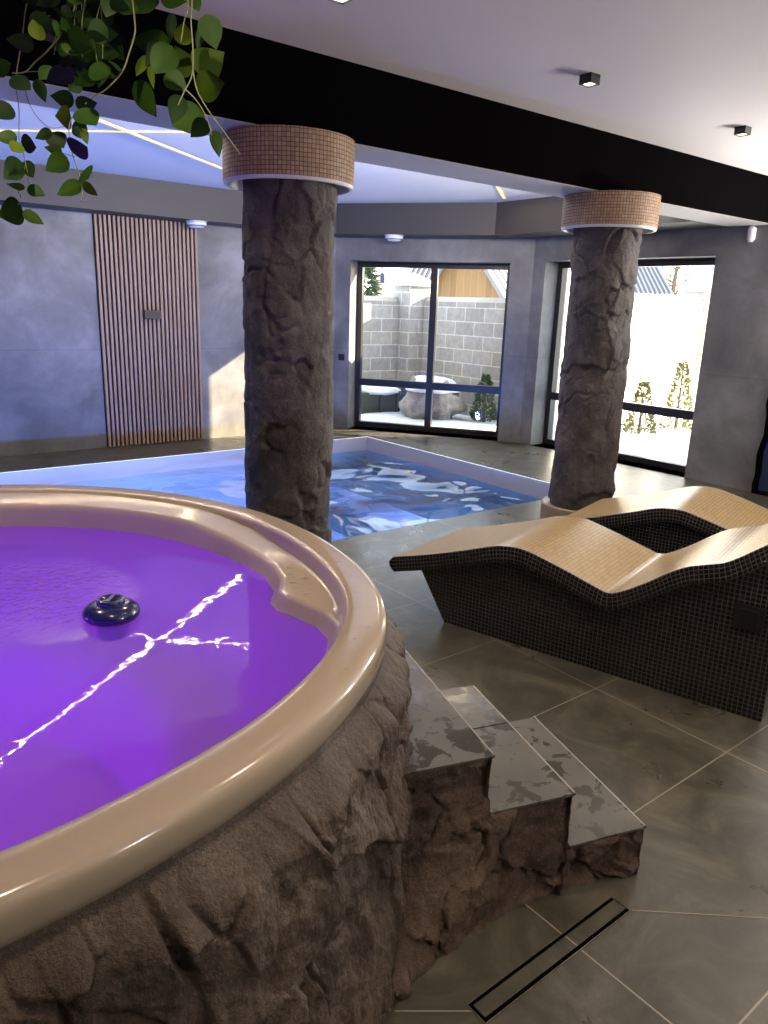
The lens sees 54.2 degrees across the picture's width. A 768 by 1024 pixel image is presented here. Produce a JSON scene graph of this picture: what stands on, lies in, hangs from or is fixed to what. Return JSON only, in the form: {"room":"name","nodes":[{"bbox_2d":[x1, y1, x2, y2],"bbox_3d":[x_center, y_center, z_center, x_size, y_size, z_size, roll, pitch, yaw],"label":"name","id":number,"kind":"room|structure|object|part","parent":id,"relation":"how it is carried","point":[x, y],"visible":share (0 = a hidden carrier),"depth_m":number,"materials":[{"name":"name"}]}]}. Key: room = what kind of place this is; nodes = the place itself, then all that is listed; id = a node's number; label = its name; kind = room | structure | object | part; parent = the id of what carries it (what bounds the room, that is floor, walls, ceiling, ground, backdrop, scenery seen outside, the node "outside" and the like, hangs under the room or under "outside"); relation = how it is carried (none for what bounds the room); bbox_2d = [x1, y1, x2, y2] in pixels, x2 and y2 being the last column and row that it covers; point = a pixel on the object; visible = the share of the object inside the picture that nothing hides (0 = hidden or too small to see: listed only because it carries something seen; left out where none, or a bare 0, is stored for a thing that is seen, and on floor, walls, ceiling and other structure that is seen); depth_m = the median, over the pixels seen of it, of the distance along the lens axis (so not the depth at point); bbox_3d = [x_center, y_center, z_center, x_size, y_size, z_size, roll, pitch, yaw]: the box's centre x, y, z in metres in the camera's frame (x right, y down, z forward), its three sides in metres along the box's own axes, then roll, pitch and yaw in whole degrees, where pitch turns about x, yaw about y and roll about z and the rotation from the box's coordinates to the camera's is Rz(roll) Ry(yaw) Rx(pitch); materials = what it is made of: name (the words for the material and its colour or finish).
{"room":"indoor pool spa","nodes":[
{"label":"indoor pool spa","id":0,"kind":"room"},
{"bbox_2d":[0,204,335,456],"bbox_3d":[-4.011,-1.950,7.239,8.370,2.850,0.300,-10,19,-37],"label":"wall","id":1,"kind":"structure","parent":0,"point":[52,394],"depth_m":7.73,"materials":[{"name":"paint"}]},
{"bbox_2d":[92,214,203,446],"bbox_3d":[-2.538,-1.943,8.224,1.130,2.383,0.039,-10,19,-37],"label":"panel","id":2,"kind":"object","parent":1,"relation":"attached to","point":[152,374],"visible":0.93,"depth_m":8.19,"materials":[{"name":"brown wood"}]},
{"bbox_2d":[143,310,161,318],"bbox_3d":[-2.510,-2.137,8.117,0.180,0.093,0.070,-10,19,-37],"label":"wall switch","id":3,"kind":"object","parent":2,"relation":"attached to","point":[147,314],"visible":1,"depth_m":8.08,"materials":[{"name":"black plastic"}]},
{"bbox_2d":[185,220,206,227],"bbox_3d":[-2.012,-3.083,8.045,0.226,0.066,0.226,2,15,0],"label":"smoke detector","id":4,"kind":"object","parent":1,"relation":"attached to","point":[191,223],"visible":1,"depth_m":7.97,"materials":[{"name":"white plastic"}]},
{"bbox_2d":[0,159,726,238],"bbox_3d":[-2.371,-3.031,7.047,10.711,0.340,3.677,-2,16,-15],"label":"trim","id":5,"kind":"structure","parent":1,"relation":"attached to","point":[118,195],"depth_m":7.94,"materials":[{"name":"grey paint"}]},
{"bbox_2d":[384,234,403,241],"bbox_3d":[0.118,-3.243,8.882,0.226,0.066,0.226,2,15,0],"label":"smoke detector","id":6,"kind":"object","parent":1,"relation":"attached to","point":[390,237],"visible":1,"depth_m":8.81,"materials":[{"name":"white plastic"}]},
{"bbox_2d":[0,99,549,202],"bbox_3d":[-1.916,-2.827,5.723,10.724,0.001,9.869,2,15,0],"label":"ceiling","id":7,"kind":"structure","parent":0,"point":[118,153],"depth_m":6.65,"materials":[{"name":"white"}]},
{"bbox_2d":[0,129,185,132],"bbox_3d":[-2.737,-2.772,5.445,3.719,0.009,0.036,4,16,6],"label":"led strip","id":8,"kind":"object","parent":7,"relation":"attached to","point":[24,130],"visible":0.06,"depth_m":5.35,"materials":[{"name":"white plastic"}]},
{"bbox_2d":[98,119,221,168],"bbox_3d":[-1.842,-2.657,5.184,0.036,0.009,3.634,6,16,14],"label":"led strip","id":9,"kind":"object","parent":7,"relation":"attached to","point":[100,120],"visible":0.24,"depth_m":5.64,"materials":[{"name":"white plastic"}]},
{"bbox_2d":[495,186,505,198],"bbox_3d":[1.029,-3.067,6.972,0.036,0.009,2.137,5,16,13],"label":"led strip","id":10,"kind":"object","parent":7,"relation":"attached to","point":[497,187],"visible":0.43,"depth_m":7.56,"materials":[{"name":"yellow plastic"}]},
{"bbox_2d":[0,426,767,1023],"bbox_3d":[-0.012,0.549,4.025,10.080,0.001,10.620,-10,19,-37],"label":"floor","id":11,"kind":"structure","parent":0,"point":[691,946],"depth_m":2.54,"materials":[{"name":"tile"}]},
{"bbox_2d":[0,485,413,1023],"bbox_3d":[-1.293,0.627,1.986,2.777,0.852,2.768,2,15,0],"label":"hot tub","id":12,"kind":"object","parent":11,"relation":"on","point":[206,810],"visible":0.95,"depth_m":1.64,"materials":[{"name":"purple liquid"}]},
{"bbox_2d":[82,594,139,640],"bbox_3d":[-0.741,0.284,2.042,0.149,0.109,0.149,2,15,0],"label":"dispenser","id":13,"kind":"object","parent":12,"relation":"on","point":[111,614],"visible":1,"depth_m":2.00,"materials":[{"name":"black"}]},
{"bbox_2d":[0,526,327,850],"bbox_3d":[-1.230,0.663,1.925,2.145,0.690,2.061,2,15,0],"label":"water","id":14,"kind":"object","parent":12,"relation":"in","point":[87,721],"depth_m":2.54,"materials":[{"name":"purple liquid"}]},
{"bbox_2d":[0,437,549,540],"bbox_3d":[-1.213,0.438,6.826,5.100,1.348,3.330,-10,19,-37],"label":"swimming pool","id":15,"kind":"object","parent":11,"relation":"in","point":[376,485],"visible":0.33,"depth_m":7.96,"materials":[{"name":"blue liquid"}]},
{"bbox_2d":[222,125,354,543],"bbox_3d":[-0.525,-0.748,4.156,0.673,2.398,0.673,16,21,41],"label":"rock column","id":16,"kind":"structure","parent":11,"relation":"on","point":[291,178],"depth_m":3.88,"materials":[{"name":"brown stone"}]},
{"bbox_2d":[392,650,645,999],"bbox_3d":[0.271,0.796,2.204,0.908,0.511,0.786,-4,16,-20],"label":"steps","id":17,"kind":"structure","parent":11,"relation":"on","point":[504,816],"depth_m":2.02,"materials":[{"name":"stone"}]},
{"bbox_2d":[467,897,629,1023],"bbox_3d":[0.441,1.140,1.934,0.573,0.003,0.063,-10,19,-37],"label":"floor drain","id":18,"kind":"object","parent":11,"relation":"on","point":[494,1000],"visible":1,"depth_m":1.91,"materials":[{"name":"silver metal"}]},
{"bbox_2d":[389,516,767,721],"bbox_3d":[1.092,0.179,3.678,2.085,0.970,0.745,13,19,35],"label":"lounger","id":19,"kind":"object","parent":11,"relation":"on","point":[690,622],"visible":1,"depth_m":3.43,"materials":[{"name":"beige tile"}]},
{"bbox_3d":[1.087,0.032,3.645,2.015,0.670,0.733,13,19,35],"label":"edge trim","id":20,"kind":"part","parent":19,"relation":"part of","materials":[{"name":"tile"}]},
{"bbox_2d":[540,190,660,517],"bbox_3d":[1.595,-1.103,5.698,0.673,2.398,0.673,12,18,31],"label":"rock column","id":21,"kind":"structure","parent":11,"relation":"on","point":[607,227],"depth_m":5.47,"materials":[{"name":"brown stone"}]},
{"bbox_2d":[568,486,767,553],"bbox_3d":[2.171,-0.011,4.498,2.085,0.970,0.785,13,19,35],"label":"lounger","id":22,"kind":"object","parent":11,"relation":"on","point":[668,521],"visible":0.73,"depth_m":4.54,"materials":[{"name":"beige tile"}]},
{"bbox_3d":[2.166,-0.158,4.465,2.015,0.670,0.773,13,19,35],"label":"edge trim","id":23,"kind":"part","parent":22,"relation":"part of","materials":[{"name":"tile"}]},
{"bbox_2d":[751,398,767,496],"bbox_3d":[3.861,-0.613,6.521,0.058,1.163,1.155,-10,19,-37],"label":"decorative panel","id":24,"kind":"object","parent":11,"relation":"on","point":[760,480],"visible":1,"depth_m":6.98,"materials":[{"name":"black"}]},
{"bbox_3d":[3.846,-0.609,6.510,0.001,1.081,1.039,-10,19,-37],"label":"glass","id":25,"kind":"part","parent":24,"relation":"part of","materials":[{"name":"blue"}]},
{"bbox_2d":[375,268,409,296],"bbox_3d":[1.319,-14.069,48.185,0.912,4.774,17.601,4,16,9],"label":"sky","id":26,"kind":"structure","parent":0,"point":[388,274],"depth_m":40.19,"materials":[{"name":"white"}]},
{"bbox_2d":[333,237,535,442],"bbox_3d":[0.611,-2.420,9.504,2.472,2.850,0.420,6,16,16],"label":"wall","id":27,"kind":"structure","parent":0,"point":[519,253],"depth_m":9.23,"materials":[{"name":"paint"}]},
{"bbox_2d":[338,354,344,359],"bbox_3d":[-0.554,-2.012,9.745,0.080,0.080,0.016,6,16,16],"label":"wall socket","id":28,"kind":"object","parent":27,"relation":"attached to","point":[340,356],"visible":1,"depth_m":9.74,"materials":[{"name":"black plastic"}]},
{"bbox_2d":[354,261,509,436],"bbox_3d":[0.595,-2.102,9.702,2.000,2.130,0.080,6,16,16],"label":"window","id":29,"kind":"structure","parent":27,"relation":"in","point":[429,385],"depth_m":9.73,"materials":[{"name":"black"}]},
{"bbox_2d":[155,0,767,175],"bbox_3d":[1.552,-1.575,1.494,11.524,0.001,10.868,2,15,0],"label":"ceiling","id":30,"kind":"structure","parent":0,"point":[677,75],"depth_m":3.52,"materials":[{"name":"white paint"}]},
{"bbox_2d":[0,0,239,224],"bbox_3d":[-0.458,-1.049,1.319,0.458,1.051,0.354,2,15,0],"label":"hanging plant","id":31,"kind":"object","parent":30,"relation":"hanging from","point":[86,38],"visible":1,"depth_m":1.31,"materials":[{"name":"green plant"}]},
{"bbox_2d":[328,0,351,4],"bbox_3d":[-0.167,-1.989,2.875,0.074,0.046,0.074,-10,19,-37],"label":"ceiling spotlight","id":32,"kind":"object","parent":30,"relation":"attached to","point":[342,2],"visible":1,"depth_m":2.90,"materials":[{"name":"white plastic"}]},
{"bbox_2d":[0,0,767,222],"bbox_3d":[-0.501,-2.153,3.787,9.780,0.497,0.400,-10,19,-37],"label":"ceiling beam","id":33,"kind":"structure","parent":30,"relation":"attached to","point":[266,81],"depth_m":4.05,"materials":[{"name":"black paint"}]},
{"bbox_2d":[0,76,767,226],"bbox_3d":[-0.512,-1.913,3.856,9.780,0.003,0.400,-10,19,-37],"label":"ceiling","id":34,"kind":"structure","parent":33,"relation":"attached to","point":[111,107],"depth_m":4.31,"materials":[{"name":"grey"}]},
{"bbox_2d":[579,72,600,87],"bbox_3d":[1.056,-2.217,3.849,0.074,0.046,0.074,-10,19,-37],"label":"ceiling spotlight","id":35,"kind":"object","parent":30,"relation":"attached to","point":[590,79],"visible":1,"depth_m":3.83,"materials":[{"name":"black plastic"}]},
{"bbox_2d":[734,125,751,136],"bbox_3d":[2.297,-2.439,4.802,0.074,0.046,0.074,-10,19,-37],"label":"ceiling spotlight","id":36,"kind":"object","parent":30,"relation":"attached to","point":[739,131],"visible":1,"depth_m":4.78,"materials":[{"name":"black plastic"}]},
{"bbox_2d":[519,225,767,491],"bbox_3d":[4.550,-1.285,5.866,0.420,2.850,8.590,-10,19,-37],"label":"wall","id":37,"kind":"structure","parent":0,"point":[729,415],"depth_m":7.23,"materials":[{"name":"paint"}]},
{"bbox_2d":[543,258,714,472],"bbox_3d":[2.679,-1.660,8.316,0.080,2.150,2.060,-10,19,-37],"label":"window","id":38,"kind":"structure","parent":37,"relation":"in","point":[552,395],"depth_m":8.45,"materials":[{"name":"black metal"}]},
{"bbox_2d":[747,226,756,241],"bbox_3d":[3.321,-2.510,6.778,0.069,0.137,0.068,-10,19,-37],"label":"sensor","id":39,"kind":"object","parent":37,"relation":"attached to","point":[751,235],"visible":1,"depth_m":6.76,"materials":[{"name":"white plastic"}]},
{"bbox_2d":[682,266,713,295],"bbox_3d":[13.234,-9.188,33.291,2.361,4.057,6.739,2,15,0],"label":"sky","id":40,"kind":"structure","parent":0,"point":[705,271],"depth_m":30.09,"materials":[{"name":"white"}]},
{"label":"outside","id":41,"kind":"structure","parent":0,"visible":0},
{"bbox_2d":[361,409,693,464],"bbox_3d":[43.945,-1.389,16.312,100.732,0.158,96.420,2,15,0],"label":"snow","id":42,"kind":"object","parent":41,"point":[671,445],"visible":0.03,"depth_m":9.96,"materials":[{"name":"white snow"}]},
{"bbox_2d":[364,267,382,295],"bbox_3d":[-0.749,-7.884,25.861,2.094,4.592,2.162,16,21,41],"label":"tree","id":43,"kind":"object","parent":42,"relation":"on","point":[369,273],"visible":0.07,"depth_m":25.67,"materials":[{"name":"green plant"}]},
{"bbox_2d":[362,296,398,379],"bbox_3d":[-1.212,-2.312,10.997,4.080,1.730,0.200,-10,19,-37],"label":"wall","id":44,"kind":"structure","parent":42,"relation":"on","point":[380,313],"depth_m":11.69,"materials":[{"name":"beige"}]},
{"bbox_2d":[361,385,400,413],"bbox_3d":[-0.212,-1.685,11.232,0.814,0.461,0.775,-12,21,-42],"label":"box","id":45,"kind":"object","parent":42,"relation":"on","point":[373,398],"visible":0.55,"depth_m":11.03,"materials":[{"name":"grey"}]},
{"bbox_2d":[400,388,407,400],"bbox_3d":[0.351,-1.669,11.540,0.294,0.655,0.321,-6,17,-26],"label":"bundle","id":46,"kind":"object","parent":42,"relation":"on","point":[404,391],"visible":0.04,"depth_m":11.44,"materials":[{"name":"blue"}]},
{"bbox_2d":[388,273,430,393],"bbox_3d":[0.419,-2.729,12.010,0.540,2.100,0.540,-10,19,-37],"label":"pillar","id":47,"kind":"structure","parent":42,"relation":"on","point":[411,290],"depth_m":11.75,"materials":[{"name":"beige"}]},
{"bbox_2d":[407,268,430,279],"bbox_3d":[1.173,-7.018,25.220,1.110,3.390,2.913,6,16,14],"label":"shed","id":48,"kind":"object","parent":42,"relation":"on","point":[426,273],"visible":0.12,"depth_m":25.12,"materials":[{"name":"grey"}]},
{"bbox_2d":[399,375,467,419],"bbox_3d":[0.682,-1.562,10.888,0.856,0.820,0.875,-11,20,-39],"label":"boulder","id":49,"kind":"object","parent":42,"relation":"on","point":[446,404],"visible":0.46,"depth_m":10.62,"materials":[{"name":"stone"}]},
{"bbox_2d":[421,297,504,419],"bbox_3d":[1.257,-2.322,11.294,0.200,1.750,2.480,-10,19,-37],"label":"wall","id":50,"kind":"structure","parent":42,"relation":"on","point":[469,330],"depth_m":11.13,"materials":[{"name":"beige"}]},
{"bbox_2d":[430,269,506,297],"bbox_3d":[3.536,-6.519,23.208,3.738,3.650,5.500,11,18,29],"label":"gable","id":51,"kind":"object","parent":42,"relation":"on","point":[452,282],"visible":0.13,"depth_m":21.02,"materials":[{"name":"brown wood"}]},
{"bbox_2d":[468,373,496,422],"bbox_3d":[1.431,-1.609,10.586,0.450,0.705,0.459,2,15,0],"label":"shrub","id":52,"kind":"object","parent":42,"relation":"on","point":[486,379],"visible":0.84,"depth_m":10.53,"materials":[{"name":"green plant"}]},
{"bbox_3d":[1.419,-1.538,10.601,0.048,0.558,0.048,2,15,0],"label":"stem","id":53,"kind":"part","parent":52,"relation":"part of","materials":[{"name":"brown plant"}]},
{"bbox_2d":[554,289,702,422],"bbox_3d":[3.669,-2.362,11.468,3.830,1.890,0.200,-10,19,-37],"label":"wall","id":54,"kind":"structure","parent":42,"relation":"on","point":[664,328],"depth_m":11.81,"materials":[{"name":"white"}]},
{"bbox_2d":[621,379,657,434],"bbox_3d":[3.412,-1.380,9.921,0.522,0.744,0.478,2,15,0],"label":"shrub","id":55,"kind":"object","parent":42,"relation":"on","point":[652,424],"visible":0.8,"depth_m":9.87,"materials":[{"name":"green plant"}]},
{"bbox_3d":[3.407,-1.307,9.938,0.048,0.594,0.048,2,15,0],"label":"stem","id":56,"kind":"part","parent":55,"relation":"part of","materials":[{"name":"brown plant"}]},
{"bbox_2d":[634,267,673,295],"bbox_3d":[7.711,-6.776,24.259,2.148,3.855,4.937,4,16,7],"label":"shed","id":57,"kind":"object","parent":42,"relation":"on","point":[650,280],"visible":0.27,"depth_m":22.82,"materials":[{"name":"grey"}]},
{"bbox_2d":[658,358,692,429],"bbox_3d":[4.061,-1.607,10.338,0.490,1.001,0.504,2,15,0],"label":"shrub","id":58,"kind":"object","parent":42,"relation":"on","point":[687,380],"visible":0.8,"depth_m":10.29,"materials":[{"name":"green plant"}]},
{"bbox_3d":[4.070,-1.520,10.352,0.048,0.828,0.048,2,15,0],"label":"stem","id":59,"kind":"part","parent":58,"relation":"part of","materials":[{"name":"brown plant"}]},
{"bbox_2d":[660,266,712,295],"bbox_3d":[10.159,-8.363,26.728,3.009,5.759,3.393,7,16,19],"label":"tree","id":60,"kind":"object","parent":42,"relation":"on","point":[673,284],"visible":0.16,"depth_m":26.63,"materials":[{"name":"brown plant"}]},
{"bbox_2d":[679,280,711,408],"bbox_3d":[5.344,-2.833,12.834,0.580,2.180,0.580,-10,19,-37],"label":"pillar","id":61,"kind":"structure","parent":42,"relation":"on","point":[702,289],"depth_m":12.51,"materials":[{"name":"beige"}]}
]}

